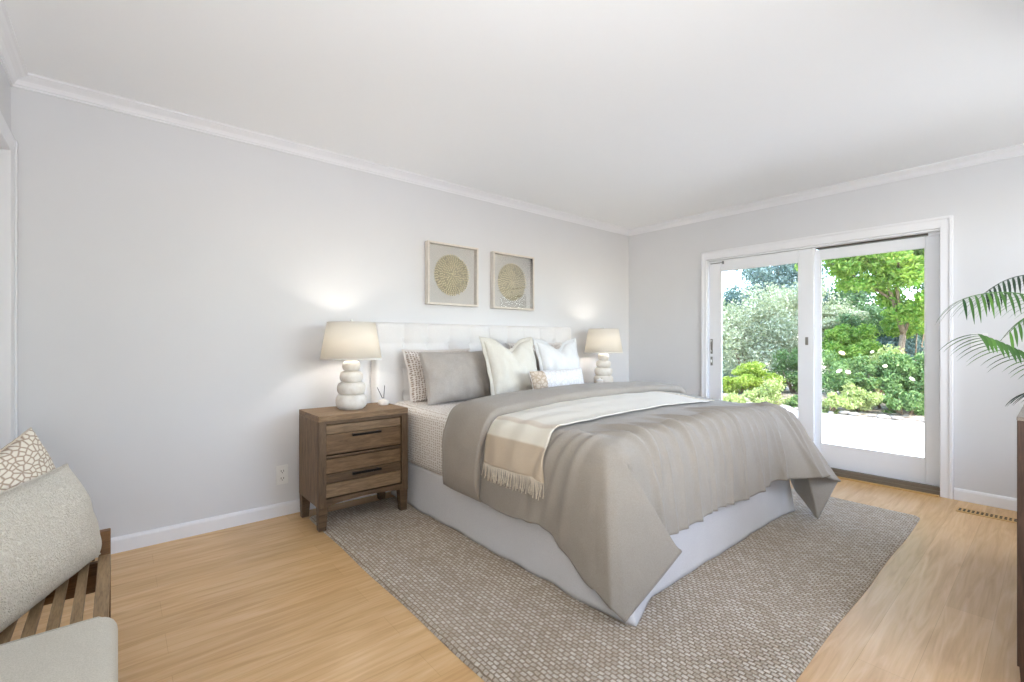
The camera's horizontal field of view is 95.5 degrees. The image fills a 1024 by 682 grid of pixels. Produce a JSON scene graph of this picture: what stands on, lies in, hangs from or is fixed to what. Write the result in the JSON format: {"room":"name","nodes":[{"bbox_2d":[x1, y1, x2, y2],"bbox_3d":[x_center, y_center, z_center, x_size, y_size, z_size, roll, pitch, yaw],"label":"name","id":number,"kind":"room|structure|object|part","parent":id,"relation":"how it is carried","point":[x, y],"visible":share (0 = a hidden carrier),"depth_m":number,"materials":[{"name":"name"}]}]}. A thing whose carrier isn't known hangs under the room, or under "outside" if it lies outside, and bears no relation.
{"room":"bedroom","nodes":[
{"label":"bedroom","id":0,"kind":"room"},
{"bbox_2d":[0,62,10,130],"bbox_3d":[-1.207,-0.080,0.713,0.120,2.460,4.000,0,0,-40],"label":"wall","id":1,"kind":"structure","parent":0,"point":[5,88],"depth_m":2.17,"materials":[{"name":"paint"}]},
{"bbox_2d":[0,111,17,448],"bbox_3d":[-1.520,0.085,1.103,0.147,2.130,2.960,0,0,-40],"label":"trim","id":2,"kind":"structure","parent":1,"relation":"attached to","point":[8,144],"depth_m":2.17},
{"bbox_2d":[0,0,27,85],"bbox_3d":[-1.153,-1.280,0.793,0.066,0.061,3.950,0,0,-40],"label":"trim","id":3,"kind":"structure","parent":1,"relation":"attached to","point":[11,58],"depth_m":2.06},
{"bbox_2d":[11,86,628,537],"bbox_3d":[-0.885,-0.020,3.741,6.200,2.580,0.200,0,0,-40],"label":"wall","id":4,"kind":"structure","parent":0,"point":[179,288],"depth_m":2.80,"materials":[{"name":"paint"}]},
{"bbox_2d":[96,491,390,557],"bbox_3d":[-0.527,1.108,3.903,5.045,0.084,0.016,0,0,-40],"label":"baseboard","id":5,"kind":"structure","parent":4,"relation":"attached to","point":[132,541],"depth_m":2.78,"materials":[{"name":"white paint"}]},
{"bbox_2d":[276,464,287,484],"bbox_3d":[-1.516,0.882,3.068,0.072,0.125,0.010,0,0,-40],"label":"wall outlet","id":6,"kind":"object","parent":4,"relation":"attached to","point":[282,470],"visible":1,"depth_m":3.06,"materials":[{"name":"white plastic"}]},
{"bbox_2d":[10,73,629,235],"bbox_3d":[-0.511,-1.280,3.884,5.045,0.061,0.066,0,0,-40],"label":"trim","id":7,"kind":"structure","parent":4,"relation":"attached to","point":[31,82],"depth_m":2.97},
{"bbox_2d":[425,240,478,306],"bbox_3d":[-0.497,-0.553,3.903,0.500,0.510,0.050,0,0,-40],"label":"wall art","id":8,"kind":"object","parent":4,"relation":"attached to","point":[451,270],"visible":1,"depth_m":3.90,"materials":[{"name":"beige paper"}]},
{"bbox_2d":[490,251,533,310],"bbox_3d":[0.009,-0.550,4.333,0.500,0.510,0.050,0,0,-40],"label":"wall art","id":9,"kind":"object","parent":4,"relation":"attached to","point":[511,275],"visible":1,"depth_m":4.33,"materials":[{"name":"beige paper"}]},
{"bbox_3d":[0.021,-0.550,4.320,0.468,0.478,0.003,0,0,-40],"label":"glass","id":10,"kind":"part","parent":9,"relation":"part of","materials":[{"name":"white"}]},
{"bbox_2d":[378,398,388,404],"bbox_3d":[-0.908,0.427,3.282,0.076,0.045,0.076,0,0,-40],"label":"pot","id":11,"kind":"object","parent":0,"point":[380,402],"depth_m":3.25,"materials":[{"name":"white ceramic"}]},
{"bbox_2d":[4,0,1023,228],"bbox_3d":[0.458,-1.410,2.159,6.200,0.200,4.350,0,0,-40],"label":"ceiling","id":12,"kind":"structure","parent":0,"point":[629,114],"depth_m":2.31,"materials":[{"name":"paint"}]},
{"bbox_2d":[10,479,1020,681],"bbox_3d":[0.398,1.210,2.075,6.000,0.120,4.300,0,0,-40],"label":"floor","id":13,"kind":"structure","parent":0,"point":[276,599],"depth_m":1.96,"materials":[{"name":"brown wood"}]},
{"bbox_2d":[0,528,110,643],"bbox_3d":[-1.162,0.909,0.835,0.656,0.482,1.622,0,0,-40],"label":"slatted bench","id":14,"kind":"object","parent":13,"relation":"on","point":[95,577],"visible":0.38,"depth_m":1.39,"materials":[{"name":"brown wood"}]},
{"bbox_2d":[0,427,55,491],"bbox_3d":[-1.510,0.563,1.405,0.180,0.551,0.570,0,0,-14],"label":"print pillow","id":15,"kind":"object","parent":14,"relation":"on","point":[25,458],"visible":0.27,"depth_m":1.45,"materials":[{"name":"beige fabric"}]},
{"bbox_2d":[0,464,101,632],"bbox_3d":[-1.379,0.579,1.304,0.223,0.322,0.627,0,0,-14],"label":"pillow","id":16,"kind":"object","parent":14,"relation":"on","point":[49,526],"visible":1,"depth_m":1.29,"materials":[{"name":"beige fabric"}]},
{"bbox_2d":[0,616,117,681],"bbox_3d":[-0.925,0.698,0.602,0.635,0.096,0.865,0,0,-40],"label":"seat cushion","id":17,"kind":"object","parent":14,"relation":"on","point":[86,650],"visible":1,"depth_m":0.96,"materials":[{"name":"beige fabric"}]},
{"bbox_3d":[-1.671,0.820,1.431,0.652,0.100,0.025,0,0,-40],"label":"rail","id":18,"kind":"part","parent":14,"relation":"part of","materials":[{"name":"brown wood"}]},
{"bbox_3d":[-1.438,0.909,1.643,0.032,0.482,0.032,0,0,-40],"label":"leg","id":19,"kind":"part","parent":14,"relation":"part of","materials":[{"name":"brown wood"}]},
{"bbox_2d":[299,402,407,531],"bbox_3d":[-1.044,0.800,3.089,0.585,0.700,0.412,0,0,-40],"label":"nightstand","id":20,"kind":"object","parent":13,"relation":"on","point":[344,455],"visible":1,"depth_m":2.94,"materials":[{"name":"brown wood"}]},
{"bbox_3d":[-1.358,1.074,3.054,0.056,0.152,0.056,0,0,-40],"label":"leg","id":21,"kind":"part","parent":20,"relation":"part of","materials":[{"name":"brown wood"}]},
{"bbox_3d":[-1.272,0.743,2.930,0.030,0.515,0.360,0,0,-40],"label":"panel","id":22,"kind":"part","parent":20,"relation":"part of","materials":[{"name":"brown wood"}]},
{"bbox_3d":[-1.144,1.068,2.802,0.056,0.140,0.056,0,0,-40],"label":"leg","id":23,"kind":"part","parent":20,"relation":"part of","materials":[{"name":"brown wood"}]},
{"bbox_2d":[320,319,381,409],"bbox_3d":[-1.072,0.151,3.104,0.394,0.598,0.394,0,0,-40],"label":"table lamp","id":24,"kind":"object","parent":20,"relation":"on","point":[351,341],"visible":1,"depth_m":3.00,"materials":[{"name":"white ceramic"}]},
{"bbox_3d":[-1.072,-0.121,3.104,0.308,0.010,0.308,0,0,-40],"label":"shade trim","id":25,"kind":"part","parent":24,"relation":"part of","materials":[{"name":"white fabric"}]},
{"bbox_3d":[-1.072,0.118,3.104,0.394,0.010,0.394,0,0,-40],"label":"shade trim","id":26,"kind":"part","parent":24,"relation":"part of","materials":[{"name":"white fabric"}]},
{"bbox_3d":[-1.072,-0.002,3.104,0.392,0.247,0.392,0,0,-40],"label":"lamp shade","id":27,"kind":"part","parent":24,"relation":"part of","materials":[{"name":"white fabric"}]},
{"bbox_3d":[-1.051,0.468,3.098,0.585,0.035,0.390,0,0,-40],"label":"panel","id":28,"kind":"part","parent":20,"relation":"part of","materials":[{"name":"brown wood"}]},
{"bbox_3d":[-0.934,0.495,2.961,0.495,0.020,0.030,0,0,-40],"label":"rail","id":29,"kind":"part","parent":20,"relation":"part of","materials":[{"name":"brown wood"}]},
{"bbox_3d":[-0.936,0.703,2.962,0.495,0.015,0.026,0,0,-40],"label":"divider rail","id":30,"kind":"part","parent":20,"relation":"part of","materials":[{"name":"brown wood"}]},
{"bbox_3d":[-0.921,0.822,2.945,0.190,0.014,0.034,0,0,-40],"label":"handle","id":31,"kind":"part","parent":20,"relation":"part of","materials":[{"name":"black metal"}]},
{"bbox_3d":[-0.921,0.582,2.945,0.190,0.014,0.034,0,0,-40],"label":"handle","id":32,"kind":"part","parent":20,"relation":"part of","materials":[{"name":"black metal"}]},
{"bbox_3d":[-0.958,1.074,3.393,0.056,0.152,0.056,0,0,-40],"label":"leg","id":33,"kind":"part","parent":20,"relation":"part of","materials":[{"name":"brown wood"}]},
{"bbox_2d":[377,385,388,404],"bbox_3d":[-0.908,0.382,3.282,0.076,0.135,0.076,0,0,-1],"label":"reed diffuser","id":34,"kind":"object","parent":20,"relation":"on","point":[383,401],"visible":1,"depth_m":3.26,"materials":[{"name":"white ceramic"}]},
{"bbox_3d":[-0.744,1.068,3.142,0.056,0.140,0.056,0,0,-40],"label":"leg","id":35,"kind":"part","parent":20,"relation":"part of","materials":[{"name":"brown wood"}]},
{"bbox_2d":[310,488,919,681],"bbox_3d":[0.670,1.143,3.029,3.056,0.012,2.598,0,0,-40],"label":"area rug","id":36,"kind":"object","parent":13,"relation":"on","point":[761,609],"visible":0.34,"depth_m":2.04,"materials":[{"name":"beige carpet"}]},
{"bbox_2d":[371,322,794,626],"bbox_3d":[0.480,0.499,3.300,2.120,1.278,2.230,0,0,-40],"label":"bed","id":37,"kind":"object","parent":36,"relation":"on","point":[530,546],"visible":0.27,"depth_m":2.88,"materials":[{"name":"fabric"}]},
{"bbox_3d":[0.487,0.656,3.292,1.920,0.418,2.050,0,0,-40],"label":"mattress","id":38,"kind":"part","parent":37,"relation":"part of","materials":[{"name":"beige fabric"}]},
{"bbox_2d":[402,348,469,402],"bbox_3d":[-0.545,0.264,3.645,0.204,0.404,0.650,0,0,43],"label":"printed pillow","id":39,"kind":"object","parent":37,"relation":"on","point":[417,386],"visible":0.31,"depth_m":3.45,"materials":[{"name":"beige fabric"}]},
{"bbox_2d":[418,351,490,405],"bbox_3d":[-0.408,0.266,3.533,0.214,0.373,0.647,0,0,43],"label":"pillow","id":40,"kind":"object","parent":37,"relation":"on","point":[449,377],"visible":0.94,"depth_m":3.42,"materials":[{"name":"fabric"}]},
{"bbox_3d":[-0.215,0.475,4.120,2.120,1.230,0.081,0,0,-40],"label":"headboard","id":41,"kind":"part","parent":37,"relation":"part of","materials":[{"name":"fabric"}]},
{"bbox_2d":[479,336,536,394],"bbox_3d":[0.015,0.231,3.680,0.584,0.533,0.222,0,0,-40],"label":"square cushion","id":42,"kind":"object","parent":37,"relation":"on","point":[507,369],"visible":0.71,"depth_m":3.57,"materials":[{"name":"beige fabric"}]},
{"bbox_2d":[508,342,561,350],"bbox_3d":[0.280,0.239,4.378,0.700,0.451,0.223,0,0,-40],"label":"printed pillow","id":43,"kind":"object","parent":37,"relation":"on","point":[555,345],"visible":0.03,"depth_m":4.53,"materials":[{"name":"white fabric"}]},
{"bbox_2d":[534,351,539,370],"bbox_3d":[0.341,0.266,4.213,0.643,0.373,0.217,0,0,-40],"label":"pillow","id":44,"kind":"object","parent":37,"relation":"on","point":[535,354],"visible":0.04,"depth_m":4.05,"materials":[{"name":"fabric"}]},
{"bbox_2d":[528,368,583,388],"bbox_3d":[0.367,0.328,3.656,0.603,0.209,0.154,0,0,-40],"label":"lumbar cushion","id":45,"kind":"object","parent":37,"relation":"on","point":[547,378],"visible":0.59,"depth_m":3.56,"materials":[{"name":"white fabric"}]},
{"bbox_2d":[532,338,582,374],"bbox_3d":[0.434,0.239,4.086,0.559,0.526,0.211,0,0,-40],"label":"square cushion","id":46,"kind":"object","parent":37,"relation":"on","point":[566,356],"visible":0.56,"depth_m":4.00,"materials":[{"name":"white fabric"}]},
{"bbox_2d":[442,381,840,621],"bbox_3d":[0.840,0.719,2.902,2.215,0.833,1.502,0,0,-40],"label":"duvet","id":47,"kind":"object","parent":37,"relation":"on","point":[617,487],"visible":0.75,"depth_m":2.18,"materials":[{"name":"fabric"}]},
{"bbox_2d":[481,391,713,500],"bbox_3d":[0.600,0.549,2.813,1.634,0.368,0.494,0,0,-40],"label":"throw blanket","id":48,"kind":"object","parent":47,"relation":"on","point":[516,443],"visible":1,"depth_m":2.39,"materials":[{"name":"fabric"}]},
{"bbox_2d":[956,507,1016,522],"bbox_3d":[3.152,1.148,3.049,0.110,0.005,0.340,0,0,-40],"label":"floor vent","id":49,"kind":"object","parent":13,"relation":"in","point":[959,509],"visible":0.91,"depth_m":3.06,"materials":[{"name":"brown wood"}]},
{"bbox_2d":[1016,405,1023,681],"bbox_3d":[2.290,0.698,1.764,1.347,0.905,0.461,0,0,-40],"label":"dresser","id":50,"kind":"object","parent":13,"relation":"on","point":[1020,418],"visible":1,"depth_m":1.50,"materials":[{"name":"brown wood"}]},
{"bbox_2d":[934,275,1023,404],"bbox_3d":[2.521,-0.221,2.031,1.896,0.942,0.408,0,0,-23],"label":"potted palm","id":51,"kind":"object","parent":50,"relation":"on","point":[988,341],"visible":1,"depth_m":1.77,"materials":[{"name":"green plant"}]},
{"bbox_3d":[2.291,0.251,1.763,1.347,0.012,0.458,0,0,-40],"label":"panel","id":52,"kind":"part","parent":50,"relation":"part of","materials":[{"name":"brown wood"}]},
{"bbox_3d":[1.668,1.100,1.498,0.044,0.100,0.044,0,0,-40],"label":"leg","id":53,"kind":"part","parent":50,"relation":"part of","materials":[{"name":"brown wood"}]},
{"bbox_3d":[0.979,0.800,4.806,0.585,0.700,0.412,0,0,-40],"label":"nightstand","id":54,"kind":"object","parent":13,"relation":"on","visible":0},
{"bbox_2d":[584,327,622,382],"bbox_3d":[0.944,0.151,4.801,0.394,0.598,0.394,0,0,-40],"label":"table lamp","id":55,"kind":"object","parent":54,"relation":"on","point":[603,340],"visible":0.88,"depth_m":4.68,"materials":[{"name":"white ceramic"}]},
{"bbox_3d":[0.944,0.118,4.801,0.394,0.010,0.394,0,0,-40],"label":"shade trim","id":56,"kind":"part","parent":55,"relation":"part of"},
{"bbox_3d":[0.944,-0.002,4.801,0.392,0.247,0.392,0,0,-40],"label":"lamp shade","id":57,"kind":"part","parent":55,"relation":"part of","materials":[{"name":"white fabric"}]},
{"bbox_2d":[629,155,1023,498],"bbox_3d":[2.810,-0.020,4.024,0.200,2.580,4.150,0,0,-40],"label":"wall","id":58,"kind":"structure","parent":0,"point":[985,201],"depth_m":3.39,"materials":[{"name":"paint"}]},
{"bbox_2d":[629,143,1023,235],"bbox_3d":[2.644,-1.280,4.014,0.066,0.061,3.950,0,0,-40],"label":"trim","id":59,"kind":"structure","parent":58,"relation":"attached to","point":[1016,150],"depth_m":3.82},
{"bbox_2d":[701,215,952,498],"bbox_3d":[2.647,0.127,4.157,0.215,2.086,1.908,0,0,-40],"label":"door","id":60,"kind":"structure","parent":58,"relation":"in","point":[930,475],"depth_m":3.85,"materials":[{"name":"white metal"}]},
{"bbox_3d":[2.051,0.115,4.775,0.010,0.270,0.022,0,0,-40],"label":"handle plate","id":61,"kind":"part","parent":60,"relation":"part of","materials":[{"name":"metal"}]},
{"bbox_3d":[2.357,0.138,4.454,0.042,1.909,0.943,0,0,-40],"label":"sliding sash","id":62,"kind":"part","parent":60,"relation":"part of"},
{"bbox_3d":[2.656,0.158,4.175,0.160,1.985,1.800,0,0,-40],"label":"frame","id":63,"kind":"part","parent":60,"relation":"part of","materials":[{"name":"white wood"}]},
{"bbox_3d":[2.958,0.149,3.835,0.042,1.902,0.860,0,0,-40],"label":"fixed sash","id":64,"kind":"part","parent":60,"relation":"part of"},
{"bbox_2d":[971,333,987,349],"bbox_3d":[3.300,0.003,3.283,0.011,0.115,0.084,0,0,-40],"label":"light switch","id":65,"kind":"object","parent":58,"relation":"attached to","point":[984,334],"visible":0.66,"depth_m":3.29,"materials":[{"name":"white plastic"}]},
{"bbox_2d":[954,487,1016,510],"bbox_3d":[3.577,1.108,2.953,0.016,0.084,1.124,0,0,-40],"label":"baseboard","id":66,"kind":"structure","parent":58,"relation":"attached to","point":[1009,503],"depth_m":3.25,"materials":[{"name":"white paint"}]},
{"label":"outside","id":67,"kind":"structure","parent":0,"visible":0},
{"bbox_2d":[722,383,923,422],"bbox_3d":[17.066,2.564,25.399,40.000,2.688,50.000,0,0,-40],"label":"soil","id":68,"kind":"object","parent":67,"point":[916,418],"visible":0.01,"depth_m":8.28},
{"bbox_2d":[722,282,753,376],"bbox_3d":[14.760,-0.465,30.012,5.554,6.568,4.593,0,0,-33],"label":"tree","id":69,"kind":"object","parent":68,"relation":"on","point":[731,294],"visible":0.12,"depth_m":29.60,"materials":[{"name":"green plant"}]},
{"bbox_2d":[722,389,756,402],"bbox_3d":[4.512,1.350,9.554,1.162,0.747,0.961,0,0,21],"label":"shrub","id":70,"kind":"object","parent":68,"relation":"on","point":[730,397],"visible":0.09,"depth_m":9.37,"materials":[{"name":"green plant"}]},
{"bbox_2d":[722,360,785,393],"bbox_3d":[5.552,0.872,10.972,1.373,0.861,1.266,0,0,-9],"label":"shrub","id":71,"kind":"object","parent":68,"relation":"on","point":[744,380],"visible":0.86,"depth_m":10.75,"materials":[{"name":"green plant"}]},
{"bbox_2d":[722,282,797,378],"bbox_3d":[6.187,-0.139,12.398,2.842,2.886,2.890,0,0,7],"label":"bush","id":72,"kind":"object","parent":68,"relation":"on","point":[759,333],"visible":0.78,"depth_m":11.95,"materials":[{"name":"green plant"}]},
{"bbox_3d":[6.366,0.291,12.398,1.083,2.026,1.124,0,0,-8],"label":"stem","id":73,"kind":"part","parent":72,"relation":"part of","materials":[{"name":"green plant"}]},
{"bbox_2d":[746,376,792,404],"bbox_3d":[5.200,1.202,9.415,1.315,0.986,1.089,0,0,-40],"label":"shrub","id":74,"kind":"object","parent":68,"relation":"on","point":[772,394],"visible":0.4,"depth_m":9.23,"materials":[{"name":"green plant"}]},
{"bbox_2d":[734,261,834,339],"bbox_3d":[15.145,-2.337,25.795,5.568,7.298,5.489,0,0,28],"label":"tree","id":75,"kind":"object","parent":68,"relation":"on","point":[785,274],"visible":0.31,"depth_m":25.07,"materials":[{"name":"green plant"}]},
{"bbox_2d":[781,394,797,407],"bbox_3d":[5.651,1.324,9.042,0.770,0.659,0.849,0,0,-40],"label":"shrub","id":76,"kind":"object","parent":68,"relation":"on","point":[793,402],"visible":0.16,"depth_m":9.03,"materials":[{"name":"green plant"}]},
{"bbox_2d":[763,347,823,392],"bbox_3d":[6.731,0.695,11.066,1.262,1.207,1.228,0,0,-40],"label":"shrub","id":77,"kind":"object","parent":68,"relation":"on","point":[792,378],"visible":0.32,"depth_m":11.03,"materials":[{"name":"green plant"}]},
{"bbox_3d":[6.746,0.948,11.058,0.579,0.703,0.474,0,0,27],"label":"stem","id":78,"kind":"part","parent":77,"relation":"part of","materials":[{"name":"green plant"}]},
{"bbox_2d":[760,276,859,372],"bbox_3d":[8.274,-0.332,13.382,2.183,3.262,2.832,0,0,-8],"label":"tree","id":79,"kind":"object","parent":68,"relation":"on","point":[791,303],"visible":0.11,"depth_m":12.93,"materials":[{"name":"green plant"}]},
{"bbox_2d":[822,391,856,414],"bbox_3d":[5.756,1.147,8.272,0.550,0.535,0.665,0,0,-19],"label":"shrub","id":80,"kind":"object","parent":68,"relation":"on","point":[834,400],"visible":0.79,"depth_m":8.15,"materials":[{"name":"green plant"}]},
{"bbox_2d":[838,410,849,414],"bbox_3d":[5.777,1.248,8.081,0.172,0.093,0.143,0,0,23],"label":"stone","id":81,"kind":"object","parent":68,"relation":"on","point":[843,412],"visible":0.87,"depth_m":8.04,"materials":[{"name":"white stone"}]},
{"bbox_2d":[822,304,872,389],"bbox_3d":[8.397,0.160,12.027,1.481,2.270,1.616,0,0,19],"label":"shrub","id":82,"kind":"object","parent":68,"relation":"on","point":[827,321],"visible":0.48,"depth_m":11.79,"materials":[{"name":"green plant"}]},
{"bbox_2d":[822,349,873,396],"bbox_3d":[6.269,0.718,8.859,1.229,1.156,0.939,0,0,-40],"label":"rose bush","id":83,"kind":"object","parent":68,"relation":"on","point":[837,374],"visible":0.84,"depth_m":8.69,"materials":[{"name":"green plant"}]},
{"bbox_2d":[822,323,882,395],"bbox_3d":[7.559,0.445,10.431,1.126,1.700,1.415,0,0,25],"label":"shrub","id":84,"kind":"object","parent":68,"relation":"on","point":[853,341],"visible":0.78,"depth_m":10.21,"materials":[{"name":"green plant"}]},
{"bbox_2d":[822,291,885,311],"bbox_3d":[17.569,-0.958,23.952,3.814,4.529,3.847,0,0,-40],"label":"tree","id":85,"kind":"object","parent":68,"relation":"on","point":[850,291],"visible":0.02,"depth_m":23.38,"materials":[{"name":"green plant"}]},
{"bbox_2d":[848,412,859,415],"bbox_3d":[5.836,1.249,7.930,0.130,0.078,0.153,0,0,-8],"label":"stone","id":86,"kind":"object","parent":68,"relation":"on","point":[850,413],"visible":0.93,"depth_m":7.90,"materials":[{"name":"white stone"}]},
{"bbox_2d":[787,409,923,457],"bbox_3d":[4.287,1.320,6.031,4.650,0.100,15.000,0,0,-40],"label":"patio","id":87,"kind":"structure","parent":68,"relation":"on","point":[883,435],"depth_m":6.32,"materials":[{"name":"concrete"}]},
{"bbox_2d":[793,248,923,353],"bbox_3d":[7.459,-0.995,9.450,2.530,4.633,2.983,0,0,-40],"label":"maple tree","id":88,"kind":"object","parent":68,"relation":"on","point":[902,268],"visible":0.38,"depth_m":9.23,"materials":[{"name":"green plant"}]},
{"bbox_2d":[839,382,884,410],"bbox_3d":[6.206,1.046,8.247,0.673,0.611,0.699,0,0,-40],"label":"shrub","id":89,"kind":"object","parent":68,"relation":"on","point":[864,400],"visible":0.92,"depth_m":8.13,"materials":[{"name":"green plant"}]},
{"bbox_2d":[834,303,896,357],"bbox_3d":[8.884,0.164,11.512,1.817,2.266,1.612,0,0,38],"label":"tree","id":90,"kind":"object","parent":68,"relation":"on","point":[874,320],"visible":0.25,"depth_m":11.32,"materials":[{"name":"green plant"}]},
{"bbox_2d":[823,270,923,345],"bbox_3d":[18.569,-1.614,21.979,6.562,7.026,5.775,0,0,15],"label":"tree","id":91,"kind":"object","parent":68,"relation":"on","point":[854,298],"visible":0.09,"depth_m":21.82,"materials":[{"name":"green plant"}]},
{"bbox_2d":[853,343,904,392],"bbox_3d":[7.451,0.668,9.613,1.191,1.260,1.015,0,0,4],"label":"shrub","id":92,"kind":"object","parent":68,"relation":"on","point":[874,356],"visible":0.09,"depth_m":9.37,"materials":[{"name":"green plant"}]},
{"bbox_2d":[876,414,890,419],"bbox_3d":[6.081,1.248,7.621,0.145,0.096,0.186,0,0,-40],"label":"stone","id":93,"kind":"object","parent":68,"relation":"on","point":[879,416],"visible":0.94,"depth_m":7.58,"materials":[{"name":"white stone"}]},
{"bbox_2d":[851,351,920,409],"bbox_3d":[6.799,0.730,8.422,1.085,1.131,1.041,0,0,9],"label":"rose bush","id":94,"kind":"object","parent":68,"relation":"on","point":[896,372],"visible":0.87,"depth_m":8.23,"materials":[{"name":"green plant"}]},
{"bbox_2d":[891,416,900,419],"bbox_3d":[6.254,1.253,7.589,0.097,0.061,0.142,0,0,-40],"label":"stone","id":95,"kind":"object","parent":68,"relation":"on","point":[892,417],"visible":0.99,"depth_m":7.56,"materials":[{"name":"white stone"}]},
{"bbox_2d":[873,335,923,362],"bbox_3d":[8.752,0.458,10.469,1.406,1.680,1.199,0,0,11],"label":"shrub","id":96,"kind":"object","parent":68,"relation":"on","point":[910,343],"visible":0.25,"depth_m":10.28,"materials":[{"name":"green plant"}]},
{"bbox_2d":[879,303,923,387],"bbox_3d":[8.742,0.195,10.258,1.156,2.196,1.022,0,0,-40],"label":"sapling","id":97,"kind":"object","parent":68,"relation":"on","point":[891,327],"visible":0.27,"depth_m":10.13,"materials":[{"name":"green plant"}]},
{"bbox_3d":[8.737,0.335,10.202,0.429,1.916,0.477,0,0,-40],"label":"stem","id":98,"kind":"part","parent":97,"relation":"part of","materials":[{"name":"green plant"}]},
{"bbox_2d":[880,390,923,415],"bbox_3d":[6.674,1.083,7.909,0.769,0.536,0.617,0,0,-14],"label":"shrub","id":99,"kind":"object","parent":68,"relation":"on","point":[908,401],"visible":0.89,"depth_m":7.77,"materials":[{"name":"green plant"}]},
{"bbox_3d":[6.617,1.131,7.877,0.259,0.334,0.375,0,0,-25],"label":"stem","id":100,"kind":"part","parent":99,"relation":"part of","materials":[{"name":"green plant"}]},
{"bbox_2d":[890,351,923,409],"bbox_3d":[7.125,0.751,8.049,1.246,1.135,0.998,0,0,-40],"label":"rose bush","id":101,"kind":"object","parent":68,"relation":"on","point":[919,389],"visible":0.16,"depth_m":8.10,"materials":[{"name":"green plant"}]}
]}

